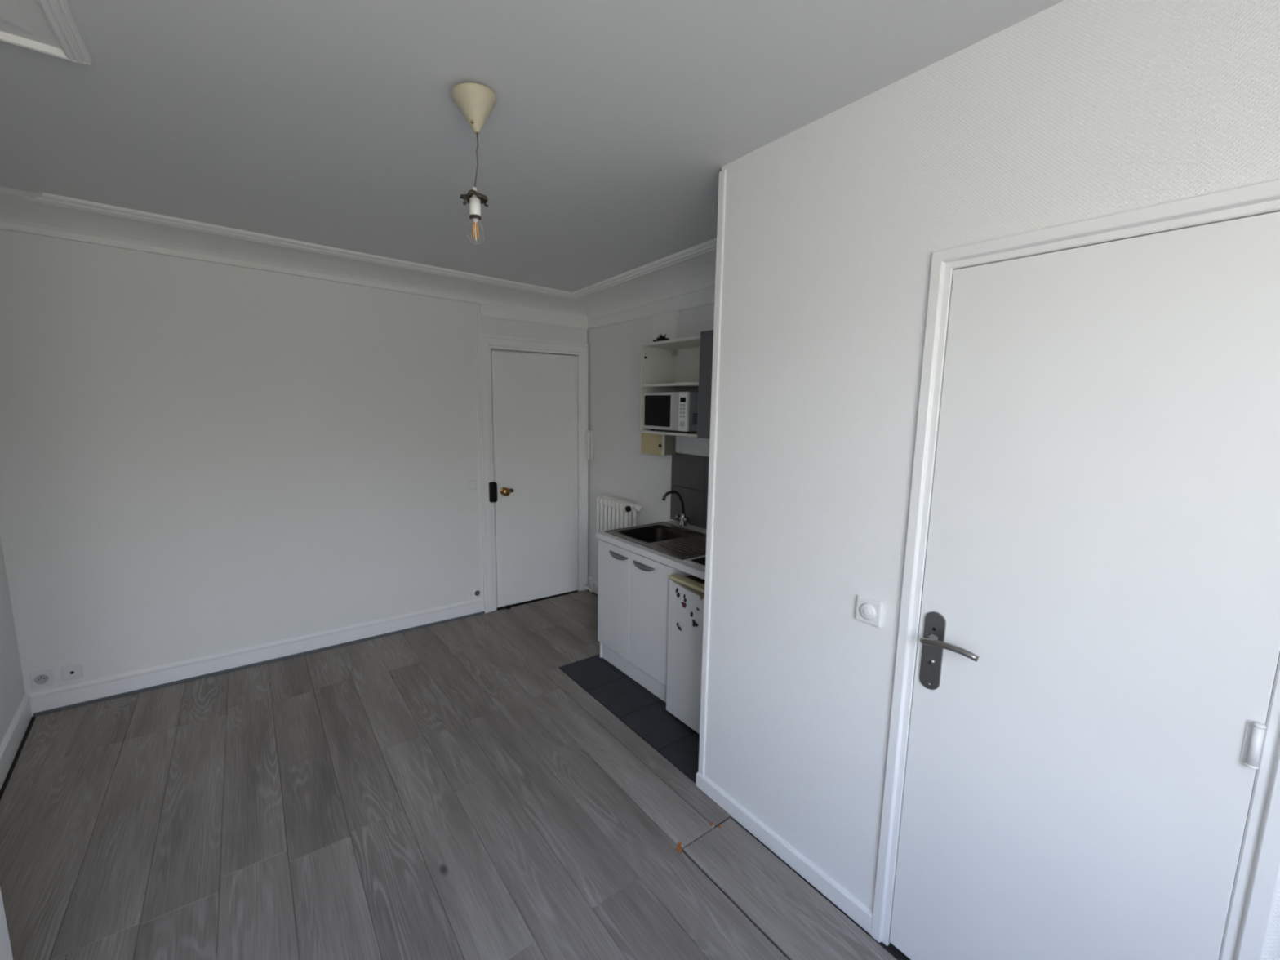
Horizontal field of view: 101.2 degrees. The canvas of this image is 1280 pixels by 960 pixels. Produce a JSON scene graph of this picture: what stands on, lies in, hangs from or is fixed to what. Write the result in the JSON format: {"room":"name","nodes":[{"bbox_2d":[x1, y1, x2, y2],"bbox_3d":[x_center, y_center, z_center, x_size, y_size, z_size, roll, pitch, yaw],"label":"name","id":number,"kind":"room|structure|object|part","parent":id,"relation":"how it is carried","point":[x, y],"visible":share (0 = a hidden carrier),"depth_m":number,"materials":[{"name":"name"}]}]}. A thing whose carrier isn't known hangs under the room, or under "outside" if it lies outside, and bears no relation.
{"room":"studio apartment","nodes":[
{"label":"studio apartment","id":0,"kind":"room"},
{"bbox_2d":[0,887,13,959],"bbox_3d":[-1.232,0.285,0.490,0.317,2.630,1.485,-5,10,-37],"label":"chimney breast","id":1,"kind":"object","parent":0,"point":[6,953],"depth_m":1.28,"materials":[{"name":"white paint"}]},
{"bbox_2d":[0,536,25,744],"bbox_3d":[-1.711,0.222,0.733,0.451,2.850,5.202,-5,10,-37],"label":"wall","id":2,"kind":"structure","parent":0,"point":[12,691],"depth_m":2.58,"materials":[{"name":"white paint"}]},
{"bbox_2d":[0,694,31,790],"bbox_3d":[-2.511,1.309,1.976,0.021,0.130,2.118,-6,11,-41],"label":"baseboard","id":3,"kind":"structure","parent":2,"relation":"attached to","point":[10,744],"depth_m":2.49,"materials":[{"name":"white paint"}]},
{"bbox_2d":[0,229,588,693],"bbox_3d":[-1.878,-0.225,3.676,3.644,2.800,0.155,-5,10,-37],"label":"wall","id":4,"kind":"structure","parent":0,"point":[198,458],"depth_m":3.12,"materials":[{"name":"white paint"}]},
{"bbox_2d":[29,669,53,688],"bbox_3d":[-3.165,1.054,2.780,0.080,0.084,0.027,-5,10,-37],"label":"power socket","id":5,"kind":"object","parent":4,"relation":"attached to","point":[45,677],"visible":1,"depth_m":2.78,"materials":[{"name":"white plastic"}]},
{"bbox_2d":[61,663,83,681],"bbox_3d":[-3.081,1.045,2.850,0.076,0.078,0.016,-5,10,-37],"label":"socket","id":6,"kind":"object","parent":4,"relation":"attached to","point":[73,672],"visible":1,"depth_m":2.85,"materials":[{"name":"white plastic"}]},
{"bbox_2d":[25,597,484,716],"bbox_3d":[-2.241,1.097,3.499,2.461,0.130,0.021,-5,10,-37],"label":"baseboard","id":7,"kind":"structure","parent":4,"relation":"attached to","point":[48,699],"depth_m":3.27,"materials":[{"name":"white paint"}]},
{"bbox_2d":[33,611,484,717],"bbox_3d":[-2.227,1.156,3.504,2.441,0.022,0.014,-5,10,-37],"label":"trim","id":8,"kind":"structure","parent":4,"relation":"attached to","point":[89,702],"depth_m":3.28,"materials":[{"name":"white wood"}]},
{"bbox_2d":[0,186,716,320],"bbox_3d":[-1.073,-1.194,2.490,3.454,0.224,2.470,-5,10,-37],"label":"trim","id":9,"kind":"structure","parent":4,"relation":"attached to","point":[693,268],"depth_m":3.12,"materials":[{"name":"white paint"}]},
{"bbox_2d":[471,587,481,598],"bbox_3d":[-1.303,0.900,4.182,0.084,0.084,0.016,-5,10,-37],"label":"socket","id":10,"kind":"object","parent":4,"relation":"attached to","point":[476,593],"visible":1,"depth_m":4.18,"materials":[{"name":"white plastic"}]},
{"bbox_2d":[477,313,480,332],"bbox_3d":[-1.207,-1.166,3.938,0.019,0.150,0.028,-5,10,-37],"label":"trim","id":11,"kind":"structure","parent":4,"relation":"attached to","point":[478,314],"depth_m":3.93,"materials":[{"name":"white paint"}]},
{"bbox_2d":[476,332,588,613],"bbox_3d":[-0.848,-0.049,4.367,0.967,2.198,0.108,-5,10,-37],"label":"door","id":12,"kind":"structure","parent":4,"relation":"in","point":[533,407],"depth_m":4.35,"materials":[{"name":"white paint"}]},
{"bbox_3d":[-1.073,0.093,4.191,0.072,0.072,0.066,-5,10,-37],"label":"knob","id":13,"kind":"part","parent":12,"relation":"part of","materials":[{"name":"gold metal"}]},
{"bbox_2d":[479,285,715,328],"bbox_3d":[-0.079,-1.208,3.245,0.962,0.200,2.470,-5,10,-37],"label":"trim","id":14,"kind":"structure","parent":4,"relation":"attached to","point":[706,296],"depth_m":3.98,"materials":[{"name":"white paint"}]},
{"bbox_2d":[0,0,1064,292],"bbox_3d":[-0.343,-1.200,1.505,3.644,0.309,5.082,-5,10,-37],"label":"ceiling","id":15,"kind":"structure","parent":0,"point":[606,139],"depth_m":1.61,"materials":[{"name":"white paint"}]},
{"bbox_2d":[0,0,92,65],"bbox_3d":[-0.794,-0.877,0.044,0.592,0.138,3.039,-5,10,-37],"label":"trim","id":16,"kind":"structure","parent":15,"relation":"attached to","point":[49,27],"depth_m":1.27,"materials":[{"name":"white paint"}]},
{"bbox_2d":[451,82,496,244],"bbox_3d":[-0.485,-0.918,1.553,0.125,0.425,0.125,-5,10,-37],"label":"pendant lamp","id":17,"kind":"object","parent":15,"relation":"hanging from","point":[476,102],"visible":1,"depth_m":1.52,"materials":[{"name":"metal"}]},
{"bbox_3d":[-0.492,-0.743,1.575,0.051,0.072,0.051,-5,10,-37],"label":"bulb","id":18,"kind":"part","parent":17,"relation":"part of","materials":[{"name":"clear glass"}]},
{"bbox_3d":[-0.484,-0.941,1.549,0.017,0.163,0.005,-3,9,-25],"label":"cord","id":19,"kind":"part","parent":17,"relation":"part of","materials":[{"name":"white plastic"}]},
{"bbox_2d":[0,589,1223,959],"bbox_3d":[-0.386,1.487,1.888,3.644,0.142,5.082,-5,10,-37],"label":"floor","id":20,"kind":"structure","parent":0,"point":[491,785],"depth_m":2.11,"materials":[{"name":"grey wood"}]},
{"bbox_2d":[505,604,511,609],"bbox_3d":[-1.086,1.047,4.330,0.030,0.022,0.037,-5,10,-37],"label":"door stop","id":21,"kind":"object","parent":20,"relation":"on","point":[507,606],"visible":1,"depth_m":4.33,"materials":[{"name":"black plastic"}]},
{"bbox_2d":[597,538,690,702],"bbox_3d":[0.183,0.804,3.344,0.657,0.822,0.737,-5,10,-37],"label":"base cabinet","id":22,"kind":"object","parent":20,"relation":"on","point":[633,588],"visible":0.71,"depth_m":3.13,"materials":[{"name":"white laminate"}]},
{"bbox_3d":[-0.165,0.746,3.314,0.018,0.691,0.348,-5,10,-37],"label":"cabinet door","id":23,"kind":"part","parent":22,"relation":"part of","materials":[{"name":"white plastic"}]},
{"bbox_3d":[-0.139,0.468,3.208,0.029,0.030,0.193,-5,10,-37],"label":"handle","id":24,"kind":"part","parent":22,"relation":"part of","materials":[{"name":"grey metal"}]},
{"bbox_3d":[0.015,0.499,3.006,0.029,0.030,0.197,-5,10,-37],"label":"handle","id":25,"kind":"part","parent":22,"relation":"part of","materials":[{"name":"grey metal"}]},
{"bbox_2d":[595,520,706,579],"bbox_3d":[0.359,0.409,3.080,0.650,0.036,1.281,-5,10,-37],"label":"countertop","id":26,"kind":"structure","parent":22,"relation":"on","point":[674,562],"depth_m":2.96,"materials":[{"name":"white laminate"}]},
{"bbox_2d":[604,521,706,559],"bbox_3d":[0.194,0.421,3.256,0.496,0.140,0.745,-5,10,-37],"label":"sink","id":27,"kind":"object","parent":26,"relation":"in","point":[673,540],"visible":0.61,"depth_m":3.29,"materials":[{"name":"silver metal"}]},
{"bbox_2d":[617,524,692,542],"bbox_3d":[0.095,0.405,3.371,0.380,0.135,0.350,-5,10,-37],"label":"basin","id":28,"kind":"object","parent":27,"relation":"in","point":[650,533],"depth_m":3.51,"materials":[{"name":"silver metal"}]},
{"bbox_2d":[662,490,688,526],"bbox_3d":[0.235,0.193,3.553,0.209,0.254,0.114,-5,10,-37],"label":"mixer tap","id":29,"kind":"object","parent":26,"relation":"on","point":[683,519],"visible":1,"depth_m":3.58,"materials":[{"name":"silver metal"}]},
{"bbox_3d":[0.227,0.157,3.548,0.194,0.180,0.023,-4,10,-33],"label":"spout","id":30,"kind":"part","parent":29,"relation":"part of","materials":[{"name":"silver metal"}]},
{"bbox_3d":[0.271,0.262,3.625,0.044,0.038,0.060,-5,10,-37],"label":"tap handle","id":31,"kind":"part","parent":29,"relation":"part of","materials":[{"name":"silver metal"}]},
{"bbox_3d":[0.303,0.269,3.582,0.044,0.038,0.060,-5,10,-37],"label":"tap handle","id":32,"kind":"part","parent":29,"relation":"part of","materials":[{"name":"silver metal"}]},
{"bbox_2d":[684,555,706,568],"bbox_3d":[0.570,0.431,2.756,0.510,0.018,0.450,-5,10,-37],"label":"cooktop","id":33,"kind":"object","parent":26,"relation":"in","point":[700,562],"visible":0.09,"depth_m":2.76,"materials":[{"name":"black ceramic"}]},
{"bbox_3d":[0.572,0.433,2.755,0.458,0.004,0.407,-5,10,-37],"label":"glass","id":34,"kind":"part","parent":33,"relation":"part of","materials":[{"name":"black glass"}]},
{"bbox_3d":[0.057,0.791,3.023,0.018,0.691,0.381,-5,10,-37],"label":"cabinet door","id":35,"kind":"part","parent":22,"relation":"part of","materials":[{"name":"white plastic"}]},
{"bbox_2d":[666,573,705,733],"bbox_3d":[0.541,0.903,2.822,0.615,0.788,0.516,-5,10,-37],"label":"fridge","id":36,"kind":"object","parent":20,"relation":"on","point":[685,646],"visible":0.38,"depth_m":2.74,"materials":[{"name":"white metal"}]},
{"bbox_2d":[675,587,679,597],"bbox_3d":[0.198,0.588,2.744,0.009,0.052,0.034,-5,10,-37],"label":"magnet","id":37,"kind":"object","parent":36,"relation":"attached to","point":[677,588],"visible":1,"depth_m":2.74},
{"bbox_2d":[676,622,681,631],"bbox_3d":[0.206,0.767,2.754,0.010,0.040,0.040,-5,10,-37],"label":"magnet","id":38,"kind":"object","parent":36,"relation":"attached to","point":[677,624],"visible":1,"depth_m":2.75},
{"bbox_3d":[0.326,0.542,2.602,0.062,0.017,0.516,-5,10,-37],"label":"trim","id":39,"kind":"part","parent":36,"relation":"part of","materials":[{"name":"beige plastic"}]},
{"bbox_2d":[692,619,697,626],"bbox_3d":[0.278,0.727,2.652,0.010,0.037,0.044,-5,10,-37],"label":"magnet","id":40,"kind":"object","parent":36,"relation":"attached to","point":[694,624],"visible":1,"depth_m":2.65},
{"bbox_3d":[0.576,0.547,2.793,0.542,0.014,0.516,-5,10,-37],"label":"lid","id":41,"kind":"part","parent":36,"relation":"part of","materials":[{"name":"beige plastic"}]},
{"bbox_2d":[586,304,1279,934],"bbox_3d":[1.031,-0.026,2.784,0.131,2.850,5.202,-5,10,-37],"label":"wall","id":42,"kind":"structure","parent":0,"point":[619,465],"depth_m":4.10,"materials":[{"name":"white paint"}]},
{"bbox_2d":[586,430,593,461],"bbox_3d":[-0.442,-0.299,4.587,0.053,0.275,0.062,-5,10,-37],"label":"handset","id":43,"kind":"object","parent":42,"relation":"attached to","point":[589,433],"visible":1,"depth_m":4.57,"materials":[{"name":"white plastic"}]},
{"bbox_2d":[588,576,598,594],"bbox_3d":[-0.135,1.007,4.367,0.021,0.130,1.092,-5,10,-37],"label":"baseboard","id":44,"kind":"structure","parent":42,"relation":"attached to","point":[591,580],"depth_m":4.73,"materials":[{"name":"white paint"}]},
{"bbox_2d":[587,486,638,500],"bbox_3d":[-0.240,0.108,4.392,0.024,0.014,0.727,-5,10,-37],"label":"trim","id":45,"kind":"structure","parent":42,"relation":"attached to","point":[590,487],"depth_m":4.35,"materials":[{"name":"white paint"}]},
{"bbox_2d":[584,495,641,592],"bbox_3d":[-0.269,0.581,4.348,0.132,0.890,0.848,-5,10,-37],"label":"radiator","id":46,"kind":"object","parent":42,"relation":"attached to","point":[607,517],"visible":0.49,"depth_m":4.20,"materials":[{"name":"white metal"}]},
{"bbox_2d":[640,432,679,455],"bbox_3d":[0.136,-0.264,3.740,0.146,0.158,0.262,-5,10,-37],"label":"box","id":47,"kind":"object","parent":42,"relation":"attached to","point":[651,443],"visible":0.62,"depth_m":3.67,"materials":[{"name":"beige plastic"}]},
{"bbox_2d":[639,335,700,437],"bbox_3d":[0.293,-0.584,3.360,0.298,0.584,0.584,-5,10,-37],"label":"wall shelf unit","id":48,"kind":"object","parent":42,"relation":"attached to","point":[669,365],"visible":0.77,"depth_m":3.51,"materials":[{"name":"white laminate"}]},
{"bbox_3d":[0.122,-0.618,3.584,0.298,0.584,0.016,-5,10,-37],"label":"panel","id":49,"kind":"part","parent":48,"relation":"part of","materials":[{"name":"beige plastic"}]},
{"bbox_2d":[653,333,669,342],"bbox_3d":[0.139,-0.928,3.443,0.068,0.064,0.113,-5,10,-37],"label":"cable oddment","id":50,"kind":"object","parent":48,"relation":"on","point":[662,337],"visible":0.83,"depth_m":3.42,"materials":[{"name":"black plastic"}]},
{"bbox_2d":[643,391,698,433],"bbox_3d":[0.253,-0.441,3.419,0.278,0.252,0.434,-5,10,-37],"label":"microwave","id":51,"kind":"object","parent":48,"relation":"in","point":[664,411],"visible":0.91,"depth_m":3.28,"materials":[{"name":"white plastic"}]},
{"bbox_3d":[0.137,-0.443,3.380,0.021,0.238,0.356,-5,10,-37],"label":"oven door","id":52,"kind":"part","parent":51,"relation":"part of","materials":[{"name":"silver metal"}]},
{"bbox_3d":[0.211,-0.425,3.257,0.014,0.215,0.016,-5,10,-37],"label":"door handle","id":53,"kind":"part","parent":51,"relation":"part of","materials":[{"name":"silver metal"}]},
{"bbox_3d":[0.268,-0.417,3.208,0.021,0.238,0.076,-5,10,-37],"label":"control panel","id":54,"kind":"part","parent":51,"relation":"part of","materials":[{"name":"white plastic"}]},
{"bbox_3d":[0.408,-0.594,3.446,0.007,0.551,0.552,-5,10,-37],"label":"panel","id":55,"kind":"part","parent":48,"relation":"part of","materials":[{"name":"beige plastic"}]},
{"bbox_2d":[697,329,713,439],"bbox_3d":[0.680,-0.511,2.834,0.318,0.602,0.729,-5,10,-37],"label":"upper cabinet","id":56,"kind":"object","parent":42,"relation":"attached to","point":[706,345],"visible":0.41,"depth_m":2.98,"materials":[{"name":"grey laminate"}]},
{"bbox_2d":[704,0,1279,959],"bbox_3d":[1.384,0.167,1.474,0.920,2.750,2.422,-5,10,-37],"label":"wall","id":57,"kind":"structure","parent":0,"point":[1073,110],"depth_m":1.60,"materials":[{"name":"white paint"}]},
{"bbox_2d":[697,169,726,775],"bbox_3d":[0.305,0.068,2.159,0.042,2.485,0.031,-5,10,-37],"label":"trim","id":58,"kind":"structure","parent":57,"relation":"attached to","point":[722,175],"depth_m":2.12,"materials":[{"name":"white paint"}]},
{"bbox_2d":[695,772,872,934],"bbox_3d":[0.516,1.381,2.030,0.048,0.069,0.823,-5,10,-37],"label":"baseboard","id":59,"kind":"structure","parent":57,"relation":"attached to","point":[840,897],"depth_m":1.94,"materials":[{"name":"white paint"}]},
{"bbox_2d":[855,595,883,627],"bbox_3d":[0.705,0.406,1.624,0.022,0.080,0.084,-5,10,-37],"label":"dimmer switch","id":60,"kind":"object","parent":57,"relation":"attached to","point":[868,611],"visible":1,"depth_m":1.61,"materials":[{"name":"white plastic"}]},
{"bbox_2d":[871,178,1279,959],"bbox_3d":[0.986,0.476,1.254,0.102,2.098,0.747,-5,10,-37],"label":"door","id":61,"kind":"structure","parent":57,"relation":"in","point":[1087,655],"depth_m":1.19,"materials":[{"name":"white paint"}]},
{"bbox_3d":[0.825,0.482,1.482,0.007,0.228,0.053,-5,10,-37],"label":"handle plate","id":62,"kind":"part","parent":61,"relation":"part of","materials":[{"name":"grey metal"}]},
{"bbox_3d":[0.823,0.449,1.403,0.024,0.029,0.145,-5,10,-37],"label":"lever","id":63,"kind":"part","parent":61,"relation":"part of","materials":[{"name":"grey metal"}]}
]}

